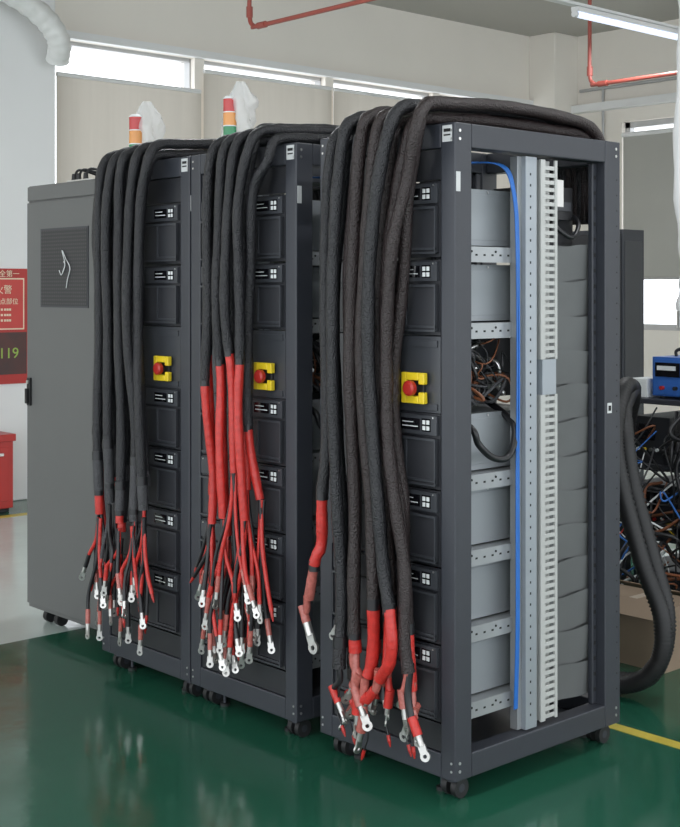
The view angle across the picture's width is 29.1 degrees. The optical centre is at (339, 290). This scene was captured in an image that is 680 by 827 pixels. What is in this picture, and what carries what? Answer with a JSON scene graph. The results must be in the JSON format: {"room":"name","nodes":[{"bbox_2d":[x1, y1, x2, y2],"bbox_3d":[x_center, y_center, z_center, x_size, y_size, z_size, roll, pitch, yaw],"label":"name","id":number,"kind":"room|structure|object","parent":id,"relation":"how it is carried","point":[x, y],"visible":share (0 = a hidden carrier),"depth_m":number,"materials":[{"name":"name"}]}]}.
{"room":"factory floor","nodes":[
{"label":"factory floor","id":0,"kind":"room"},
{"bbox_2d":[0,0,54,500],"bbox_3d":[-2.722,-0.590,9.613,1.260,4.300,0.300,0,0,-42],"label":"column","id":1,"kind":"structure","parent":0,"point":[27,80],"depth_m":9.73,"materials":[{"name":"paint"}]},
{"bbox_2d":[0,268,26,383],"bbox_3d":[-2.667,0.265,9.449,0.920,0.850,0.014,0,0,-42],"label":"poster","id":2,"kind":"object","parent":1,"relation":"attached to","point":[13,282],"visible":1,"depth_m":9.67,"materials":[{"name":"red plastic"}]},
{"bbox_2d":[0,0,71,65],"bbox_3d":[-2.526,-1.970,9.268,0.259,0.615,1.499,0,0,43],"label":"ventilation duct","id":3,"kind":"object","parent":1,"relation":"attached to","point":[38,12],"visible":1,"depth_m":9.57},
{"bbox_2d":[55,0,528,403],"bbox_3d":[-3.023,-0.590,9.677,14.700,4.300,0.200,0,0,-42],"label":"wall","id":4,"kind":"structure","parent":0,"point":[363,39],"depth_m":12.19,"materials":[{"name":"white paint"}]},
{"bbox_2d":[56,72,201,182],"bbox_3d":[-1.700,-0.643,10.690,1.390,2.130,0.036,0,0,-42],"label":"roller blind","id":5,"kind":"object","parent":4,"relation":"attached to","point":[93,113],"visible":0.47,"depth_m":10.54,"materials":[{"name":"fabric"}]},
{"bbox_2d":[70,41,190,87],"bbox_3d":[-1.794,-0.635,10.793,1.420,2.690,0.080,0,0,-42],"label":"frame","id":6,"kind":"object","parent":4,"relation":"attached to","point":[187,62],"visible":0.2,"depth_m":10.91,"materials":[{"name":"metal"}]},
{"bbox_2d":[204,61,320,84],"bbox_3d":[-0.717,-0.635,11.772,1.490,2.690,0.080,0,0,-42],"label":"frame","id":7,"kind":"object","parent":4,"relation":"attached to","point":[317,80],"visible":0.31,"depth_m":11.76,"materials":[{"name":"metal"}]},
{"bbox_2d":[203,69,331,193],"bbox_3d":[-0.623,-0.733,11.668,1.460,2.310,0.036,0,0,-42],"label":"roller blind","id":8,"kind":"object","parent":4,"relation":"attached to","point":[259,100],"visible":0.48,"depth_m":11.61,"materials":[{"name":"fabric"}]},
{"bbox_2d":[66,30,532,104],"bbox_3d":[-0.138,-2.010,12.123,5.940,0.060,0.060,0,0,-42],"label":"trim","id":9,"kind":"structure","parent":4,"relation":"attached to","point":[74,35],"depth_m":11.67,"materials":[{"name":"white paint"}]},
{"bbox_2d":[333,87,419,182],"bbox_3d":[0.461,-0.733,12.653,1.410,2.310,0.036,0,0,-42],"label":"roller blind","id":10,"kind":"object","parent":4,"relation":"attached to","point":[346,102],"visible":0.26,"depth_m":12.37,"materials":[{"name":"fabric"}]},
{"bbox_2d":[333,80,427,97],"bbox_3d":[0.367,-0.635,12.757,1.440,2.690,0.080,0,0,-42],"label":"frame","id":11,"kind":"object","parent":4,"relation":"attached to","point":[335,82],"visible":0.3,"depth_m":12.73,"materials":[{"name":"metal"}]},
{"bbox_2d":[471,151,509,264],"bbox_3d":[1.531,-0.733,13.625,1.420,2.310,0.036,0,0,-42],"label":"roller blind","id":12,"kind":"object","parent":4,"relation":"attached to","point":[502,179],"visible":0.02,"depth_m":13.79,"materials":[{"name":"fabric"}]},
{"bbox_2d":[0,470,679,826],"bbox_3d":[1.445,1.609,4.684,14.600,0.102,13.600,0,0,-42],"label":"floor","id":13,"kind":"structure","parent":0,"point":[87,740],"depth_m":4.31,"materials":[{"name":"green paint"}]},
{"bbox_2d":[0,431,15,512],"bbox_3d":[-2.573,1.285,9.204,0.460,0.550,0.375,0,0,-42],"label":"box","id":14,"kind":"object","parent":13,"relation":"on","point":[6,439],"visible":1,"depth_m":9.18,"materials":[{"name":"red metal"}]},
{"bbox_2d":[25,167,180,629],"bbox_3d":[-0.989,0.502,6.080,0.646,2.116,0.800,0,0,-42],"label":"tall cabinet","id":15,"kind":"object","parent":13,"relation":"on","point":[61,516],"visible":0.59,"depth_m":5.94,"materials":[{"name":"grey metal"}]},
{"bbox_2d":[129,114,142,146],"bbox_3d":[-0.896,-0.680,6.046,0.190,0.381,0.176,0,0,-42],"label":"light","id":16,"kind":"object","parent":15,"relation":"on","point":[135,120],"visible":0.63,"depth_m":5.97,"materials":[{"name":"multicoloured plastic"}]},
{"bbox_2d":[102,156,319,695],"bbox_3d":[-0.485,0.525,5.463,0.881,2.070,0.620,0,0,-42],"label":"rack","id":17,"kind":"object","parent":13,"relation":"on","point":[166,642],"visible":0.2,"depth_m":5.07,"materials":[{"name":"metal"}]},
{"bbox_2d":[79,138,319,655],"bbox_3d":[-0.518,0.402,5.474,1.101,2.023,0.511,0,0,-45],"label":"harness","id":18,"kind":"object","parent":17,"relation":"in","point":[123,176],"visible":0.8,"depth_m":5.13,"materials":[{"name":"black rubber"}]},
{"bbox_2d":[223,96,236,134],"bbox_3d":[-0.414,-0.684,5.390,0.159,0.348,0.149,0,0,-17],"label":"light","id":19,"kind":"object","parent":17,"relation":"on","point":[229,102],"visible":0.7,"depth_m":5.32,"materials":[{"name":"multicoloured plastic"}]},
{"bbox_2d":[191,142,440,736],"bbox_3d":[-0.064,0.525,5.000,0.881,2.070,0.620,0,0,-42],"label":"rack","id":20,"kind":"object","parent":13,"relation":"on","point":[284,683],"visible":0.41,"depth_m":4.58,"materials":[{"name":"metal"}]},
{"bbox_2d":[190,123,431,676],"bbox_3d":[-0.052,0.379,4.965,0.460,1.980,1.090,0,0,45],"label":"harness","id":21,"kind":"object","parent":20,"relation":"attached to","point":[231,185],"visible":0.84,"depth_m":4.59,"materials":[{"name":"black rubber"}]},
{"bbox_2d":[320,122,619,797],"bbox_3d":[0.434,0.525,4.452,0.881,2.070,0.620,0,0,-42],"label":"rack","id":22,"kind":"object","parent":13,"relation":"on","point":[515,506],"visible":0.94,"depth_m":4.21,"materials":[{"name":"metal"}]},
{"bbox_2d":[298,96,604,761],"bbox_3d":[0.423,0.427,4.451,1.092,2.092,0.596,0,0,-42],"label":"harness","id":23,"kind":"object","parent":22,"relation":"attached to","point":[376,232],"visible":0.92,"depth_m":4.08,"materials":[{"name":"black rubber"}]},
{"bbox_2d":[573,229,643,478],"bbox_3d":[1.810,0.570,9.309,0.280,1.980,0.645,0,0,-42],"label":"tall cabinet","id":24,"kind":"object","parent":13,"relation":"on","point":[631,241],"visible":0.21,"depth_m":9.07,"materials":[{"name":"black metal"}]},
{"bbox_2d":[620,376,672,694],"bbox_3d":[1.212,0.952,5.410,0.941,1.192,0.816,0,0,-42],"label":"corrugated hose","id":25,"kind":"object","parent":13,"relation":"on","point":[639,680],"visible":0.56,"depth_m":4.95,"materials":[{"name":"black rubber"}]},
{"bbox_2d":[620,389,676,686],"bbox_3d":[1.228,0.969,5.446,0.873,1.158,0.784,0,0,-42],"label":"corrugated hose","id":26,"kind":"object","parent":13,"relation":"on","point":[633,406],"visible":0.35,"depth_m":5.05,"materials":[{"name":"black rubber"}]},
{"bbox_2d":[620,376,679,590],"bbox_3d":[1.934,0.954,5.758,0.813,1.228,1.631,0,0,-42],"label":"bench","id":27,"kind":"object","parent":13,"relation":"on","point":[657,435],"visible":0.46,"depth_m":5.94,"materials":[{"name":"black metal"}]},
{"bbox_2d":[653,348,679,397],"bbox_3d":[1.677,0.374,6.003,0.364,0.243,0.360,0,0,-42],"label":"supplies","id":28,"kind":"object","parent":27,"relation":"on","point":[666,369],"visible":1,"depth_m":5.97,"materials":[{"name":"blue metal"}]},
{"bbox_2d":[620,580,679,673],"bbox_3d":[1.275,1.420,5.570,0.440,0.280,0.420,0,0,-42],"label":"cardboard box","id":29,"kind":"object","parent":13,"relation":"on","point":[637,635],"visible":0.34,"depth_m":5.42,"materials":[{"name":"brown cardboard"}]},
{"bbox_2d":[352,0,678,36],"bbox_3d":[1.519,-2.815,4.752,14.800,0.150,13.600,0,0,-42],"label":"ceiling","id":30,"kind":"structure","parent":0,"point":[529,18],"depth_m":12.92,"materials":[{"name":"paint"}]},
{"bbox_2d":[246,0,375,28],"bbox_3d":[0.784,-2.229,7.166,0.044,1.022,4.162,0,0,-42],"label":"pipe","id":31,"kind":"object","parent":30,"relation":"hanging from","point":[249,9],"visible":1,"depth_m":8.34,"materials":[{"name":"red metal"}]},
{"bbox_2d":[545,0,678,28],"bbox_3d":[1.759,-2.333,9.023,7.900,0.815,0.060,0,0,-42],"label":"rail","id":32,"kind":"object","parent":30,"relation":"hanging from","point":[563,2],"visible":0.75,"depth_m":9.08,"materials":[{"name":"white metal"}]},
{"bbox_2d":[571,6,677,39],"bbox_3d":[2.048,-1.884,9.285,1.260,0.072,0.060,0,0,-42],"label":"tube light","id":33,"kind":"object","parent":32,"relation":"attached to","point":[577,11],"visible":0.84,"depth_m":9.21,"materials":[{"name":"white paint"}]},
{"bbox_2d":[587,0,676,86],"bbox_3d":[3.325,-2.129,8.251,0.044,1.222,4.352,0,0,-42],"label":"pipe","id":34,"kind":"object","parent":30,"relation":"hanging from","point":[589,67],"visible":0.97,"depth_m":9.76,"materials":[{"name":"metal"}]},
{"bbox_2d":[673,0,679,327],"bbox_3d":[1.813,-1.270,6.973,0.084,2.940,0.060,0,0,11],"label":"air hose","id":35,"kind":"object","parent":30,"relation":"hanging from","point":[676,127],"visible":1,"depth_m":6.96,"materials":[{"name":"white paint"}]},
{"bbox_2d":[529,32,577,230],"bbox_3d":[2.306,-0.590,14.147,0.400,4.300,0.350,0,0,-42],"label":"column","id":36,"kind":"structure","parent":0,"point":[553,57],"depth_m":14.00,"materials":[{"name":"white paint"}]},
{"bbox_2d":[578,19,679,413],"bbox_3d":[6.916,-0.590,9.519,0.200,4.300,13.400,0,0,-42],"label":"wall","id":37,"kind":"structure","parent":0,"point":[620,53],"depth_m":13.65,"materials":[{"name":"white paint"}]},
{"bbox_2d":[571,92,676,113],"bbox_3d":[6.915,-1.940,9.281,0.120,0.080,13.050,0,0,-42],"label":"trim","id":38,"kind":"structure","parent":37,"relation":"attached to","point":[669,97],"depth_m":13.57,"materials":[{"name":"white paint"}]},
{"bbox_2d":[579,76,676,135],"bbox_3d":[4.601,-0.949,11.874,0.036,2.418,6.000,0,0,-42],"label":"conduit","id":39,"kind":"object","parent":37,"relation":"attached to","point":[603,88],"visible":0.58,"depth_m":13.71,"materials":[{"name":"metal"}]},
{"bbox_2d":[621,127,679,279],"bbox_3d":[3.414,-0.876,13.180,0.050,1.537,1.370,0,0,-42],"label":"roller blind","id":40,"kind":"object","parent":37,"relation":"attached to","point":[648,161],"visible":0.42,"depth_m":13.40,"materials":[{"name":"grey fabric"}]},
{"bbox_2d":[625,117,679,330],"bbox_3d":[3.510,-0.675,13.268,0.080,2.170,1.430,0,0,-42],"label":"frame","id":41,"kind":"object","parent":37,"relation":"attached to","point":[630,126],"visible":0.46,"depth_m":13.51,"materials":[{"name":"metal"}]}
]}

